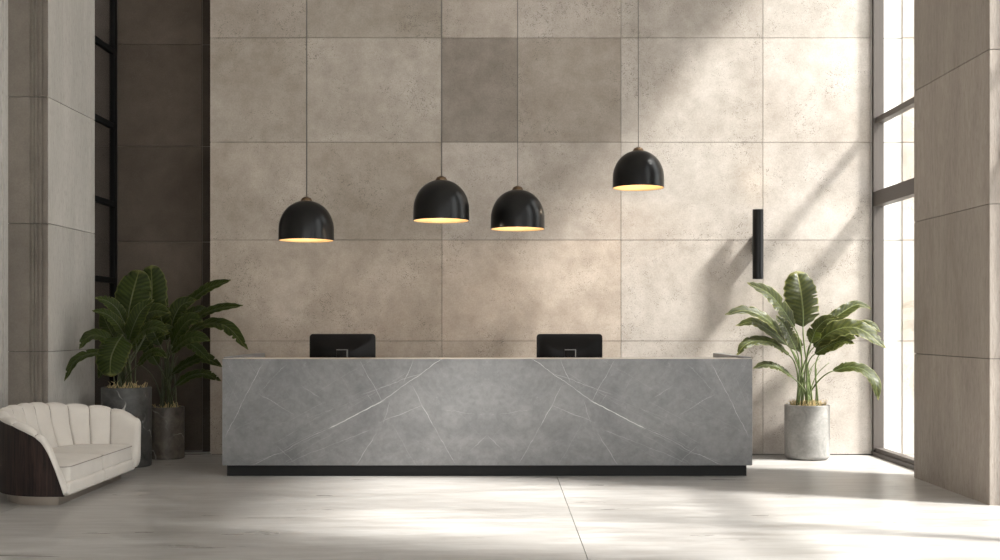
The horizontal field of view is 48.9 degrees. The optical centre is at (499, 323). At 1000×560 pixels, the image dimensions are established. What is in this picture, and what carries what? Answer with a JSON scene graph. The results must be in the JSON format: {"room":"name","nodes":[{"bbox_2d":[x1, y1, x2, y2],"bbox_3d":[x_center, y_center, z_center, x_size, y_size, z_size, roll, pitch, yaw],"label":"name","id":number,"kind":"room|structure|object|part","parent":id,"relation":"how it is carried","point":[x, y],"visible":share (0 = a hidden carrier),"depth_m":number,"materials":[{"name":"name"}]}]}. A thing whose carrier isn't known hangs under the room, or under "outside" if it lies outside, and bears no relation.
{"room":"hotel lobby","nodes":[
{"label":"hotel lobby","id":0,"kind":"room"},
{"bbox_2d":[0,0,8,408],"bbox_3d":[-4.685,-2.230,2.120,0.230,7.300,16.240,0,0,0],"label":"wall","id":1,"kind":"structure","parent":0,"point":[4,223],"depth_m":10.13,"materials":[{"name":"stone"}]},
{"bbox_2d":[8,0,94,405],"bbox_3d":[-4.475,-2.230,10.810,0.550,7.300,1.180,0,0,0],"label":"wall pier","id":2,"kind":"object","parent":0,"point":[51,43],"visible":0.8,"depth_m":10.28,"materials":[{"name":"stone"}]},
{"bbox_2d":[94,0,116,385],"bbox_3d":[-4.275,-2.230,11.799,0.060,7.300,0.798,0,0,0],"label":"window","id":3,"kind":"structure","parent":2,"relation":"attached to","point":[111,48],"depth_m":12.13,"materials":[{"name":"black"}]},
{"bbox_2d":[92,0,209,451],"bbox_3d":[-4.860,-2.230,12.350,3.480,7.300,0.300,0,0,0],"label":"wall","id":4,"kind":"structure","parent":0,"point":[163,46],"depth_m":12.20,"materials":[{"name":"brown concrete"}]},
{"bbox_2d":[0,452,999,559],"bbox_3d":[1.000,1.520,4.000,16.000,0.200,20.000,0,0,0],"label":"floor","id":5,"kind":"structure","parent":0,"point":[837,507],"depth_m":8.07,"materials":[{"name":"tile"}]},
{"bbox_2d":[0,402,140,504],"bbox_3d":[-3.741,1.050,9.358,0.856,0.741,1.751,0,0,0],"label":"sofa","id":6,"kind":"object","parent":5,"relation":"on","point":[52,453],"visible":1,"depth_m":9.20,"materials":[{"name":"beige fabric"}]},
{"bbox_3d":[-3.652,1.287,8.957,0.595,0.104,0.784,0,0,0],"label":"seat","id":7,"kind":"part","parent":6,"relation":"part of","materials":[{"name":"beige fabric"}]},
{"bbox_2d":[53,444,130,468],"bbox_3d":[-3.700,1.158,9.726,0.660,0.179,0.747,0,0,0],"label":"seat cushion","id":8,"kind":"object","parent":6,"relation":"on","point":[114,456],"depth_m":9.62,"materials":[{"name":"beige fabric"}]},
{"bbox_3d":[-3.652,1.287,9.743,0.595,0.104,0.784,0,0,0],"label":"seat","id":9,"kind":"part","parent":6,"relation":"part of","materials":[{"name":"beige fabric"}]},
{"bbox_2d":[64,265,172,467],"bbox_3d":[-3.637,0.409,10.821,0.970,2.022,1.057,0,0,0],"label":"potted plant","id":10,"kind":"object","parent":5,"relation":"on","point":[140,298],"visible":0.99,"depth_m":10.79,"materials":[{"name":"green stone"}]},
{"bbox_3d":[-3.742,1.025,11.020,0.485,0.790,0.485,0,0,0],"label":"pot","id":11,"kind":"part","parent":10,"relation":"part of","materials":[{"name":"grey stone"}]},
{"bbox_2d":[137,279,247,459],"bbox_3d":[-3.149,0.475,11.374,1.268,1.889,0.973,0,0,0],"label":"potted plant","id":12,"kind":"object","parent":5,"relation":"on","point":[168,418],"visible":0.89,"depth_m":11.45,"materials":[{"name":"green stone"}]},
{"bbox_3d":[-3.530,1.147,11.660,0.360,0.545,0.360,0,0,0],"label":"pot","id":13,"kind":"part","parent":12,"relation":"part of","materials":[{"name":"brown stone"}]},
{"bbox_2d":[222,353,751,475],"bbox_3d":[-0.118,0.864,10.940,4.929,1.113,1.440,0,0,0],"label":"reception desk","id":14,"kind":"object","parent":5,"relation":"on","point":[281,416],"visible":1,"depth_m":10.22,"materials":[{"name":"grey stone"}]},
{"bbox_3d":[-2.538,0.811,10.970,0.090,1.008,1.380,0,0,0],"label":"panel","id":15,"kind":"part","parent":14,"relation":"part of","materials":[{"name":"grey stone"}]},
{"bbox_2d":[310,334,375,357],"bbox_3d":[-1.555,0.386,10.820,0.650,0.577,0.240,0,0,0],"label":"computer monitor","id":16,"kind":"object","parent":14,"relation":"on","point":[321,345],"visible":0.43,"depth_m":10.84,"materials":[{"name":"black plastic"}]},
{"bbox_2d":[537,334,601,357],"bbox_3d":[0.686,0.386,10.820,0.650,0.577,0.240,0,0,0],"label":"computer monitor","id":17,"kind":"object","parent":14,"relation":"on","point":[548,345],"visible":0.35,"depth_m":10.84,"materials":[{"name":"black plastic"}]},
{"bbox_3d":[2.301,0.811,10.970,0.090,1.008,1.380,0,0,0],"label":"panel","id":18,"kind":"part","parent":14,"relation":"part of","materials":[{"name":"grey stone"}]},
{"bbox_2d":[725,271,885,460],"bbox_3d":[3.106,0.432,11.452,1.797,1.975,0.777,0,0,-5],"label":"potted plant","id":19,"kind":"object","parent":5,"relation":"on","point":[807,420],"visible":0.99,"depth_m":11.41,"materials":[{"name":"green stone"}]},
{"bbox_3d":[3.243,1.135,11.620,0.465,0.570,0.465,0,0,0],"label":"pot","id":20,"kind":"part","parent":19,"relation":"part of","materials":[{"name":"grey concrete"}]},
{"bbox_2d":[914,0,999,504],"bbox_3d":[4.140,-2.230,9.395,0.620,7.300,1.570,0,0,0],"label":"wall pier","id":21,"kind":"object","parent":5,"relation":"on","point":[957,42],"visible":1,"depth_m":9.19,"materials":[{"name":"brown stone"}]},
{"bbox_2d":[210,0,915,454],"bbox_3d":[2.430,-2.230,12.050,11.140,7.300,0.260,0,0,0],"label":"wall","id":22,"kind":"structure","parent":0,"point":[745,106],"depth_m":11.92,"materials":[{"name":"stone"}]},
{"bbox_2d":[752,209,763,278],"bbox_3d":[2.758,-0.852,11.812,0.116,0.742,0.219,0,0,0],"label":"wall light","id":23,"kind":"object","parent":22,"relation":"attached to","point":[757,214],"visible":1,"depth_m":11.71,"materials":[{"name":"black metal"}]},
{"bbox_3d":[-0.075,-5.980,3.150,9.350,0.200,18.700,0,0,0],"label":"ceiling","id":24,"kind":"structure","parent":0,"visible":0},
{"bbox_2d":[278,0,333,242],"bbox_3d":[-1.848,-3.338,10.500,0.526,5.084,0.526,0,0,0],"label":"pendant lamp","id":25,"kind":"object","parent":24,"relation":"hanging from","point":[306,220],"visible":1,"depth_m":10.32,"materials":[{"name":"black metal"}]},
{"bbox_3d":[-1.848,-0.987,10.500,0.526,0.382,0.526,0,0,0],"label":"lamp shade","id":26,"kind":"part","parent":25,"relation":"part of","materials":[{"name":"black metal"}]},
{"bbox_3d":[-1.848,-3.534,10.500,0.007,4.652,0.007,0,0,-23],"label":"cord","id":27,"kind":"part","parent":25,"relation":"part of","materials":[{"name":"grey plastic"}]},
{"bbox_2d":[413,0,468,222],"bbox_3d":[-0.549,-3.422,10.280,0.526,4.916,0.526,0,0,0],"label":"pendant lamp","id":28,"kind":"object","parent":24,"relation":"hanging from","point":[440,200],"visible":1,"depth_m":10.10,"materials":[{"name":"black metal"}]},
{"bbox_3d":[-0.549,-1.155,10.280,0.526,0.382,0.526,0,0,0],"label":"lamp shade","id":29,"kind":"part","parent":28,"relation":"part of","materials":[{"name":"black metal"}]},
{"bbox_3d":[-0.549,-3.618,10.280,0.007,4.484,0.007,0,0,-23],"label":"cord","id":30,"kind":"part","parent":28,"relation":"part of","materials":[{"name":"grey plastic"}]},
{"bbox_2d":[491,0,544,230],"bbox_3d":[0.171,-3.399,10.650,0.526,4.962,0.526,0,0,0],"label":"pendant lamp","id":31,"kind":"object","parent":24,"relation":"hanging from","point":[516,209],"visible":1,"depth_m":10.47,"materials":[{"name":"black metal"}]},
{"bbox_3d":[0.171,-3.595,10.650,0.007,4.530,0.007,0,0,-23],"label":"cord","id":32,"kind":"part","parent":31,"relation":"part of","materials":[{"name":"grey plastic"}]},
{"bbox_3d":[0.171,-1.109,10.650,0.526,0.382,0.526,0,0,0],"label":"lamp shade","id":33,"kind":"part","parent":31,"relation":"part of","materials":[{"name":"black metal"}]},
{"bbox_2d":[612,0,663,190],"bbox_3d":[1.414,-3.635,11.250,0.526,4.489,0.526,0,0,0],"label":"pendant lamp","id":34,"kind":"object","parent":24,"relation":"hanging from","point":[638,169],"visible":1,"depth_m":11.07,"materials":[{"name":"black metal"}]},
{"bbox_3d":[1.414,-1.582,11.250,0.526,0.382,0.526,0,0,0],"label":"lamp shade","id":35,"kind":"part","parent":34,"relation":"part of","materials":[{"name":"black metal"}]},
{"bbox_3d":[1.414,-3.831,11.250,0.007,4.057,0.007,0,0,-23],"label":"cord","id":36,"kind":"part","parent":34,"relation":"part of","materials":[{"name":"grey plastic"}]},
{"bbox_3d":[4.125,-5.680,3.090,0.350,0.400,18.180,0,0,0],"label":"wall","id":37,"kind":"structure","parent":0,"visible":0},
{"bbox_2d":[871,0,913,469],"bbox_3d":[4.082,-2.030,11.049,0.116,6.900,1.738,0,0,0],"label":"window","id":38,"kind":"structure","parent":37,"relation":"in","point":[881,196],"depth_m":11.86,"materials":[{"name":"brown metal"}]}
]}

